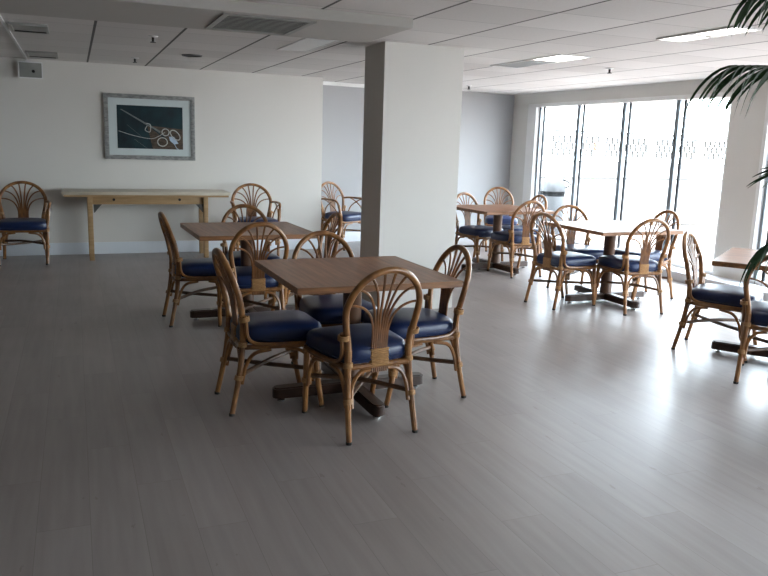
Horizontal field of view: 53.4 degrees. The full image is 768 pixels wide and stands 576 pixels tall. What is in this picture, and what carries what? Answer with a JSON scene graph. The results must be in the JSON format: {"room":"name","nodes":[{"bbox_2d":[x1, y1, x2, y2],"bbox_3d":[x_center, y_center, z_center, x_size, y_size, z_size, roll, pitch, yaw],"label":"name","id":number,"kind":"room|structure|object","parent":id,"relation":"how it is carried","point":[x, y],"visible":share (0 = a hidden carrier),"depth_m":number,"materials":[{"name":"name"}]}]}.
{"room":"dining hall","nodes":[
{"label":"dining hall","id":0,"kind":"room"},
{"bbox_2d":[0,57,322,243],"bbox_3d":[-5.880,-1.582,9.040,10.300,2.286,1.400,-3,12,-22],"label":"wall","id":1,"kind":"structure","parent":0,"point":[265,130],"depth_m":9.51,"materials":[{"name":"white paint"}]},
{"bbox_2d":[0,15,27,59],"bbox_3d":[-3.334,-2.243,6.865,0.023,0.012,4.200,-3,12,-22],"label":"trim","id":2,"kind":"structure","parent":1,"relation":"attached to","point":[2,21],"depth_m":6.66,"materials":[{"name":"white paint"}]},
{"bbox_2d":[17,61,42,78],"bbox_3d":[-4.066,-2.505,8.778,0.260,0.188,0.078,-3,12,-22],"label":"wall speaker","id":3,"kind":"object","parent":1,"relation":"attached to","point":[26,69],"visible":1,"depth_m":8.75,"materials":[{"name":"grey plastic"}]},
{"bbox_2d":[103,93,194,160],"bbox_3d":[-2.876,-1.975,9.396,1.070,0.780,0.030,-3,12,-22],"label":"framed picture","id":4,"kind":"object","parent":1,"relation":"attached to","point":[136,126],"visible":1,"depth_m":9.39,"materials":[{"name":"black paper"}]},
{"bbox_2d":[116,105,182,149],"bbox_3d":[-2.876,-1.974,9.395,0.776,0.519,0.011,-3,12,-22],"label":"print","id":5,"kind":"object","parent":4,"relation":"attached to","point":[138,127],"depth_m":9.39,"materials":[{"name":"paper"}]},
{"bbox_2d":[0,239,317,255],"bbox_3d":[-5.558,-0.404,8.634,10.100,0.145,0.015,-3,12,-22],"label":"baseboard","id":6,"kind":"structure","parent":1,"relation":"attached to","point":[30,249],"depth_m":9.53,"materials":[{"name":"white paint"}]},
{"bbox_2d":[0,237,767,575],"bbox_3d":[-1.281,0.970,2.863,14.060,0.120,17.000,-3,12,-22],"label":"floor","id":7,"kind":"structure","parent":0,"point":[579,442],"depth_m":3.76,"materials":[{"name":"laminate"}]},
{"bbox_2d":[0,181,51,265],"bbox_3d":[-4.086,-0.741,8.634,0.626,0.906,0.583,-3,12,-22],"label":"armchair","id":8,"kind":"object","parent":7,"relation":"on","point":[23,223],"visible":1,"depth_m":8.57,"materials":[{"name":"wicker"}]},
{"bbox_2d":[0,218,46,230],"bbox_3d":[-4.068,-0.727,8.589,0.532,0.110,0.469,-3,12,-22],"label":"seat cushion","id":9,"kind":"object","parent":8,"relation":"on","point":[6,224],"depth_m":8.42,"materials":[{"name":"blue leather"}]},
{"bbox_2d":[62,189,229,260],"bbox_3d":[-2.879,-0.785,9.316,1.910,0.805,0.540,-3,12,-22],"label":"console table","id":10,"kind":"object","parent":7,"relation":"on","point":[97,197],"visible":0.96,"depth_m":9.07,"materials":[{"name":"beige laminate"}]},
{"bbox_2d":[158,211,229,327],"bbox_3d":[-1.507,-0.174,6.144,0.580,0.888,0.480,-3,12,-24],"label":"dining chair","id":11,"kind":"object","parent":7,"relation":"on","point":[193,270],"visible":0.7,"depth_m":5.98,"materials":[{"name":"wicker"}]},
{"bbox_2d":[172,258,229,277],"bbox_3d":[-1.461,-0.172,6.167,0.469,0.108,0.451,-3,12,-24],"label":"seat cushion","id":12,"kind":"object","parent":11,"relation":"on","point":[192,267],"depth_m":5.97,"materials":[{"name":"blue leather"}]},
{"bbox_2d":[180,222,316,319],"bbox_3d":[-1.132,-0.124,6.316,0.940,0.742,0.940,-3,12,-23],"label":"dining table","id":13,"kind":"object","parent":7,"relation":"on","point":[215,231],"visible":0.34,"depth_m":6.21,"materials":[{"name":"brown wood"}]},
{"bbox_2d":[220,204,279,299],"bbox_3d":[-1.175,-0.270,6.702,0.480,0.888,0.580,-3,12,-22],"label":"dining chair","id":14,"kind":"object","parent":7,"relation":"on","point":[236,254],"visible":0.25,"depth_m":6.80,"materials":[{"name":"wicker"}]},
{"bbox_2d":[226,250,279,265],"bbox_3d":[-1.155,-0.256,6.657,0.451,0.108,0.469,-3,12,-22],"label":"seat cushion","id":15,"kind":"object","parent":14,"relation":"on","point":[236,254],"depth_m":6.52,"materials":[{"name":"blue leather"}]},
{"bbox_2d":[216,222,288,326],"bbox_3d":[-0.990,-0.088,5.778,0.480,0.888,0.580,-3,12,-22],"label":"dining chair","id":16,"kind":"object","parent":7,"relation":"on","point":[257,282],"visible":0.57,"depth_m":5.60,"materials":[{"name":"wicker"}]},
{"bbox_2d":[235,266,278,287],"bbox_3d":[-1.010,-0.092,5.824,0.451,0.108,0.469,-3,12,-22],"label":"seat cushion","id":17,"kind":"object","parent":16,"relation":"on","point":[245,277],"depth_m":5.61,"materials":[{"name":"blue leather"}]},
{"bbox_2d":[230,183,280,255],"bbox_3d":[-1.624,-0.844,9.583,0.626,0.906,0.583,-2,12,-20],"label":"armchair","id":18,"kind":"object","parent":7,"relation":"on","point":[269,217],"visible":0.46,"depth_m":9.69,"materials":[{"name":"wicker"}]},
{"bbox_2d":[237,216,277,221],"bbox_3d":[-1.607,-0.830,9.538,0.532,0.110,0.469,-2,12,-20],"label":"seat cushion","id":19,"kind":"object","parent":18,"relation":"on","point":[270,218],"depth_m":9.40,"materials":[{"name":"blue leather"}]},
{"bbox_2d":[212,248,324,416],"bbox_3d":[-0.661,0.208,4.286,0.580,0.888,0.480,-3,12,-24],"label":"dining chair","id":20,"kind":"object","parent":7,"relation":"on","point":[287,329],"visible":0.9,"depth_m":4.16,"materials":[{"name":"wicker"}]},
{"bbox_2d":[230,310,321,343],"bbox_3d":[-0.616,0.210,4.309,0.469,0.108,0.451,-3,12,-24],"label":"seat cushion","id":21,"kind":"object","parent":20,"relation":"on","point":[276,326],"depth_m":4.14,"materials":[{"name":"blue leather"}]},
{"bbox_2d":[268,212,341,305],"bbox_3d":[-0.655,-0.185,6.341,0.580,0.888,0.480,-3,12,-22],"label":"dining chair","id":22,"kind":"object","parent":7,"relation":"on","point":[331,228],"visible":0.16,"depth_m":6.33,"materials":[{"name":"wicker"}]},
{"bbox_2d":[291,231,378,380],"bbox_3d":[-0.325,0.107,4.867,0.480,0.888,0.580,-3,12,-22],"label":"dining chair","id":23,"kind":"object","parent":7,"relation":"on","point":[327,309],"visible":0.31,"depth_m":4.79,"materials":[{"name":"wicker"}]},
{"bbox_2d":[299,294,376,323],"bbox_3d":[-0.305,0.122,4.823,0.451,0.108,0.469,-3,12,-22],"label":"seat cushion","id":24,"kind":"object","parent":23,"relation":"on","point":[325,308],"depth_m":4.65,"materials":[{"name":"blue leather"}]},
{"bbox_2d":[321,181,361,250],"bbox_3d":[-0.586,-1.022,10.686,0.583,0.906,0.626,10,14,37],"label":"armchair","id":25,"kind":"object","parent":7,"relation":"on","point":[350,217],"visible":0.61,"depth_m":10.60,"materials":[{"name":"wicker"}]},
{"bbox_2d":[325,211,360,221],"bbox_3d":[-0.546,-1.010,10.657,0.469,0.110,0.532,10,14,37],"label":"seat cushion","id":26,"kind":"object","parent":25,"relation":"on","point":[347,216],"depth_m":10.50,"materials":[{"name":"blue leather"}]},
{"bbox_2d":[255,256,462,418],"bbox_3d":[-0.190,0.261,4.460,0.940,0.742,0.940,-3,12,-22],"label":"dining table","id":27,"kind":"object","parent":7,"relation":"on","point":[309,276],"visible":0.81,"depth_m":4.33,"materials":[{"name":"brown wood"}]},
{"bbox_2d":[301,266,422,445],"bbox_3d":[-0.110,0.284,3.981,0.480,0.888,0.580,-4,12,-30],"label":"dining chair","id":28,"kind":"object","parent":7,"relation":"on","point":[347,343],"visible":1,"depth_m":3.83,"materials":[{"name":"wicker"}]},
{"bbox_2d":[306,323,404,363],"bbox_3d":[-0.137,0.280,4.024,0.451,0.108,0.469,-4,12,-30],"label":"seat cushion","id":29,"kind":"object","parent":28,"relation":"on","point":[322,343],"depth_m":3.87,"materials":[{"name":"blue leather"}]},
{"bbox_2d":[360,244,471,407],"bbox_3d":[0.190,0.190,4.520,0.580,0.888,0.480,-3,12,-23],"label":"dining chair","id":30,"kind":"object","parent":7,"relation":"on","point":[435,327],"visible":0.76,"depth_m":4.43,"materials":[{"name":"wicker"}]},
{"bbox_2d":[363,307,452,338],"bbox_3d":[0.143,0.198,4.500,0.469,0.108,0.451,-3,12,-23],"label":"seat cushion","id":31,"kind":"object","parent":30,"relation":"on","point":[432,324],"depth_m":4.37,"materials":[{"name":"blue leather"}]},
{"bbox_2d":[454,192,503,262],"bbox_3d":[1.158,-0.724,9.465,0.480,0.888,0.580,-7,14,-37],"label":"dining chair","id":32,"kind":"object","parent":7,"relation":"on","point":[477,232],"visible":0.73,"depth_m":9.40,"materials":[{"name":"wicker"}]},
{"bbox_2d":[459,225,503,236],"bbox_3d":[1.190,-0.711,9.428,0.451,0.108,0.469,-7,14,-37],"label":"seat cushion","id":33,"kind":"object","parent":32,"relation":"on","point":[467,230],"depth_m":9.26,"materials":[{"name":"blue leather"}]},
{"bbox_2d":[482,187,518,252],"bbox_3d":[1.660,-0.991,10.944,0.480,0.888,0.580,2,11,0],"label":"dining chair","id":34,"kind":"object","parent":7,"relation":"on","point":[488,219],"visible":0.36,"depth_m":11.09,"materials":[{"name":"wicker"}]},
{"bbox_2d":[485,215,517,224],"bbox_3d":[1.661,-0.977,10.896,0.451,0.108,0.469,2,11,0],"label":"seat cushion","id":35,"kind":"object","parent":34,"relation":"on","point":[506,220],"depth_m":10.69,"materials":[{"name":"blue leather"}]},
{"bbox_2d":[456,204,553,274],"bbox_3d":[1.353,-0.590,9.167,0.940,0.742,0.940,-3,12,-26],"label":"dining table","id":36,"kind":"object","parent":7,"relation":"on","point":[497,210],"visible":0.86,"depth_m":9.08,"materials":[{"name":"brown wood"}]},
{"bbox_2d":[487,200,544,277],"bbox_3d":[1.547,-0.597,8.861,0.480,0.888,0.580,-3,12,-23],"label":"dining chair","id":37,"kind":"object","parent":7,"relation":"on","point":[521,239],"visible":0.91,"depth_m":8.69,"materials":[{"name":"wicker"}]},
{"bbox_2d":[491,231,536,243],"bbox_3d":[1.526,-0.601,8.907,0.451,0.108,0.469,-3,12,-23],"label":"seat cushion","id":38,"kind":"object","parent":37,"relation":"on","point":[498,237],"depth_m":8.71,"materials":[{"name":"blue leather"}]},
{"bbox_2d":[502,194,547,260],"bbox_3d":[1.718,-0.735,9.613,0.580,0.888,0.480,-3,12,-23],"label":"dining chair","id":39,"kind":"object","parent":7,"relation":"on","point":[504,227],"visible":0.27,"depth_m":9.55,"materials":[{"name":"wicker"}]},
{"bbox_2d":[502,225,537,233],"bbox_3d":[1.672,-0.728,9.593,0.469,0.108,0.451,-3,12,-23],"label":"seat cushion","id":40,"kind":"object","parent":39,"relation":"on","point":[505,227],"depth_m":9.46,"materials":[{"name":"blue leather"}]},
{"bbox_2d":[524,212,596,309],"bbox_3d":[1.682,-0.281,7.233,0.580,0.888,0.480,-5,13,-31],"label":"dining chair","id":41,"kind":"object","parent":7,"relation":"on","point":[562,261],"visible":1,"depth_m":7.11,"materials":[{"name":"wicker"}]},
{"bbox_2d":[537,251,595,267],"bbox_3d":[1.724,-0.280,7.261,0.469,0.108,0.451,-5,13,-31],"label":"seat cushion","id":42,"kind":"object","parent":41,"relation":"on","point":[547,259],"depth_m":7.10,"materials":[{"name":"blue leather"}]},
{"bbox_2d":[546,205,602,294],"bbox_3d":[1.994,-0.392,7.868,0.480,0.888,0.580,0,11,-12],"label":"dining chair","id":43,"kind":"object","parent":7,"relation":"on","point":[570,245],"visible":0.41,"depth_m":7.97,"materials":[{"name":"wicker"}]},
{"bbox_2d":[556,244,602,258],"bbox_3d":[2.006,-0.378,7.821,0.451,0.108,0.469,0,11,-12],"label":"seat cushion","id":44,"kind":"object","parent":43,"relation":"on","point":[587,249],"depth_m":7.65,"materials":[{"name":"blue leather"}]},
{"bbox_2d":[544,220,683,309],"bbox_3d":[2.189,-0.237,7.459,0.940,0.742,0.940,-3,12,-23],"label":"dining table","id":45,"kind":"object","parent":7,"relation":"on","point":[609,229],"visible":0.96,"depth_m":7.38,"materials":[{"name":"brown wood"}]},
{"bbox_2d":[595,218,670,315],"bbox_3d":[2.311,-0.234,7.091,0.480,0.888,0.580,-1,11,-16],"label":"dining chair","id":46,"kind":"object","parent":7,"relation":"on","point":[641,266],"visible":0.97,"depth_m":6.92,"materials":[{"name":"wicker"}]},
{"bbox_2d":[598,255,657,271],"bbox_3d":[2.296,-0.238,7.139,0.451,0.108,0.469,-1,11,-16],"label":"seat cushion","id":47,"kind":"object","parent":46,"relation":"on","point":[609,263],"depth_m":6.96,"materials":[{"name":"blue leather"}]},
{"bbox_2d":[613,210,679,299],"bbox_3d":[2.637,-0.348,7.741,0.580,0.888,0.480,-3,12,-22],"label":"dining chair","id":48,"kind":"object","parent":7,"relation":"on","point":[655,253],"visible":0.46,"depth_m":7.67,"materials":[{"name":"wicker"}]},
{"bbox_2d":[614,248,667,259],"bbox_3d":[2.590,-0.341,7.722,0.469,0.108,0.451,-3,12,-22],"label":"seat cushion","id":49,"kind":"object","parent":48,"relation":"on","point":[655,253],"depth_m":7.61,"materials":[{"name":"blue leather"}]},
{"bbox_2d":[671,230,762,362],"bbox_3d":[2.506,0.037,5.707,0.580,0.888,0.480,9,13,34],"label":"dining chair","id":50,"kind":"object","parent":7,"relation":"on","point":[725,298],"visible":0.78,"depth_m":5.64,"materials":[{"name":"wicker"}]},
{"bbox_2d":[692,283,762,306],"bbox_3d":[2.548,0.048,5.681,0.469,0.108,0.451,9,13,34],"label":"seat cushion","id":51,"kind":"object","parent":50,"relation":"on","point":[708,294],"depth_m":5.56,"materials":[{"name":"blue leather"}]},
{"bbox_2d":[683,0,767,289],"bbox_3d":[2.423,-0.274,3.699,1.615,2.241,1.380,-3,12,-22],"label":"potted palm","id":52,"kind":"object","parent":7,"relation":"on","point":[762,74],"visible":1,"depth_m":3.83,"materials":[{"name":"plant"}]},
{"bbox_2d":[711,247,767,357],"bbox_3d":[2.879,0.169,5.449,0.940,0.742,0.940,8,13,31],"label":"dining table","id":53,"kind":"object","parent":7,"relation":"on","point":[734,257],"visible":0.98,"depth_m":5.56,"materials":[{"name":"brown wood"}]},
{"bbox_2d":[733,255,767,383],"bbox_3d":[2.589,0.177,4.989,0.480,0.888,0.580,8,12,29],"label":"dining chair","id":54,"kind":"object","parent":7,"relation":"on","point":[753,312],"visible":0.96,"depth_m":4.93,"materials":[{"name":"wicker"}]},
{"bbox_2d":[751,301,767,326],"bbox_3d":[2.613,0.174,5.033,0.451,0.108,0.469,8,12,29],"label":"seat cushion","id":55,"kind":"object","parent":54,"relation":"on","point":[759,309],"depth_m":4.91,"materials":[{"name":"blue leather"}]},
{"bbox_2d":[0,0,767,94],"bbox_3d":[-1.205,-1.406,2.409,14.060,0.150,17.000,-3,12,-22],"label":"ceiling","id":56,"kind":"structure","parent":0,"point":[620,35],"depth_m":6.36,"materials":[{"name":"paint"}]},
{"bbox_2d":[8,22,48,33],"bbox_3d":[-2.834,-2.076,6.098,0.280,0.020,0.470,-3,12,-22],"label":"air vent","id":57,"kind":"object","parent":56,"relation":"attached to","point":[14,26],"visible":1,"depth_m":6.07,"materials":[{"name":"metal"}]},
{"bbox_2d":[12,25,45,31],"bbox_3d":[-2.834,-2.081,6.097,0.240,0.010,0.430,-3,12,-22],"label":"diffuser","id":58,"kind":"object","parent":57,"relation":"attached to","point":[15,28],"depth_m":6.11,"materials":[{"name":"grey metal"}]},
{"bbox_2d":[25,50,57,58],"bbox_3d":[-3.669,-2.502,8.187,0.310,0.020,0.550,-3,12,-22],"label":"air vent","id":59,"kind":"object","parent":56,"relation":"attached to","point":[37,54],"visible":1,"depth_m":8.15,"materials":[{"name":"metal"}]},
{"bbox_2d":[28,53,55,57],"bbox_3d":[-3.669,-2.507,8.186,0.270,0.010,0.510,-3,12,-22],"label":"diffuser","id":60,"kind":"object","parent":59,"relation":"attached to","point":[37,55],"depth_m":8.24,"materials":[{"name":"grey metal"}]},
{"bbox_2d":[148,35,157,42],"bbox_3d":[-1.942,-2.092,6.419,0.084,0.053,0.084,-3,12,-22],"label":"sprinkler head","id":61,"kind":"object","parent":56,"relation":"attached to","point":[153,37],"visible":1,"depth_m":6.41},
{"bbox_2d":[181,54,201,56],"bbox_3d":[-1.971,-2.385,7.832,0.210,0.011,0.210,-3,12,-22],"label":"recessed light","id":62,"kind":"object","parent":56,"relation":"in","point":[185,55],"visible":1,"depth_m":7.83,"materials":[{"name":"metal"}]},
{"bbox_2d":[0,0,412,42],"bbox_3d":[-4.215,-1.661,3.812,9.130,0.064,0.920,-3,12,-22],"label":"beam","id":63,"kind":"structure","parent":56,"relation":"attached to","point":[193,14],"depth_m":4.86,"materials":[{"name":"white paint"}]},
{"bbox_2d":[205,13,316,35],"bbox_3d":[-0.848,-1.773,5.150,0.600,0.008,0.740,-3,12,-22],"label":"air vent","id":64,"kind":"object","parent":63,"relation":"attached to","point":[225,21],"visible":1,"depth_m":5.11,"materials":[{"name":"metal"}]},
{"bbox_2d":[277,38,337,51],"bbox_3d":[-0.685,-2.133,6.714,0.290,0.006,0.960,-3,12,-22],"label":"recessed light","id":65,"kind":"object","parent":56,"relation":"in","point":[306,44],"visible":0.91,"depth_m":6.67,"materials":[{"name":"white paint"}]},
{"bbox_2d":[490,54,590,67],"bbox_3d":[1.485,-2.194,7.399,0.330,0.008,1.260,-3,12,-22],"label":"recessed light","id":66,"kind":"object","parent":56,"relation":"in","point":[560,57],"visible":1,"depth_m":7.32,"materials":[{"name":"white paint"}]},
{"bbox_2d":[535,55,585,61],"bbox_3d":[1.622,-2.127,7.062,0.290,0.004,0.480,-3,12,-22],"label":"diffuser","id":67,"kind":"object","parent":66,"relation":"attached to","point":[554,58],"depth_m":7.05,"materials":[{"name":"white plastic"}]},
{"bbox_2d":[656,26,762,41],"bbox_3d":[2.255,-1.773,5.337,0.240,0.012,0.740,-3,12,-22],"label":"recessed light","id":68,"kind":"object","parent":56,"relation":"in","point":[718,32],"visible":0.95,"depth_m":5.32,"materials":[{"name":"white paint"}]},
{"bbox_2d":[699,28,751,35],"bbox_3d":[2.317,-1.745,5.187,0.200,0.006,0.370,-3,12,-22],"label":"diffuser","id":69,"kind":"object","parent":68,"relation":"attached to","point":[718,31],"depth_m":5.20,"materials":[{"name":"white plastic"}]},
{"bbox_2d":[360,41,463,308],"bbox_3d":[0.228,-0.968,6.846,0.732,2.286,0.470,-3,12,-22],"label":"pillar","id":70,"kind":"structure","parent":0,"point":[413,92],"depth_m":6.60,"materials":[{"name":"white paint"}]},
{"bbox_2d":[321,81,514,231],"bbox_3d":[0.541,-1.923,11.894,3.760,2.286,0.840,-3,12,-22],"label":"wall","id":71,"kind":"structure","parent":0,"point":[486,118],"depth_m":12.04,"materials":[{"name":"white paint"}]},
{"bbox_2d":[323,81,363,87],"bbox_3d":[-0.532,-2.897,10.872,1.100,0.052,0.021,-4,12,-30],"label":"trim","id":72,"kind":"structure","parent":71,"relation":"attached to","point":[324,82],"depth_m":10.83,"materials":[{"name":"white paint"}]},
{"bbox_2d":[323,230,458,242],"bbox_3d":[0.490,-0.837,11.908,3.620,0.145,0.018,-4,12,-30],"label":"baseboard","id":73,"kind":"structure","parent":71,"relation":"attached to","point":[349,236],"depth_m":11.35,"materials":[{"name":"white paint"}]},
{"bbox_2d":[507,75,767,286],"bbox_3d":[5.189,-0.501,5.226,0.180,2.286,16.650,-3,12,-22],"label":"wall","id":74,"kind":"structure","parent":0,"point":[745,135],"depth_m":8.41,"materials":[{"name":"white paint"}]},
{"bbox_2d":[521,92,733,273],"bbox_3d":[3.079,-1.525,10.367,0.172,2.015,4.090,-3,12,-22],"label":"window","id":75,"kind":"structure","parent":74,"relation":"in","point":[534,137],"depth_m":10.26,"materials":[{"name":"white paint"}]},
{"bbox_2d":[541,238,767,300],"bbox_3d":[4.992,0.604,5.223,0.280,0.105,16.380,-3,12,-22],"label":"trim","id":76,"kind":"structure","parent":74,"relation":"attached to","point":[677,274],"depth_m":8.49,"materials":[{"name":"white paint"}]},
{"bbox_2d":[746,95,767,285],"bbox_3d":[4.947,-0.589,5.780,0.172,2.015,5.070,-3,12,-22],"label":"window","id":77,"kind":"structure","parent":74,"relation":"in","point":[759,228],"depth_m":8.06,"materials":[{"name":"white glass"}]},
{"label":"outside","id":78,"kind":"structure","parent":0,"visible":0},
{"bbox_2d":[562,224,767,279],"bbox_3d":[12.976,-1.163,17.138,23.140,0.200,46.000,-3,12,-22],"label":"floor","id":79,"kind":"structure","parent":78,"point":[705,235],"depth_m":13.53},
{"bbox_2d":[538,175,570,234],"bbox_3d":[3.031,-1.489,13.780,0.470,1.080,0.485,-3,12,-22],"label":"trash bin","id":80,"kind":"object","parent":79,"relation":"on","point":[553,187],"visible":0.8,"depth_m":13.57,"materials":[{"name":"plastic"}]},
{"bbox_2d":[583,141,601,220],"bbox_3d":[4.173,-2.066,15.257,0.320,1.731,0.320,2,11,0],"label":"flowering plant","id":81,"kind":"object","parent":79,"relation":"on","point":[591,216],"visible":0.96,"depth_m":15.25,"materials":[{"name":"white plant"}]},
{"bbox_2d":[541,131,726,223],"bbox_3d":[9.581,-2.466,17.796,17.350,1.900,0.280,-3,12,-22],"label":"wall","id":82,"kind":"structure","parent":79,"relation":"on","point":[698,200],"depth_m":16.09,"materials":[{"name":"white concrete"}]},
{"bbox_2d":[541,129,726,225],"bbox_3d":[9.592,-2.458,17.706,17.303,1.920,0.135,-3,12,-22],"label":"railing","id":83,"kind":"object","parent":79,"relation":"on","point":[553,136],"visible":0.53,"depth_m":15.91,"materials":[{"name":"white metal"}]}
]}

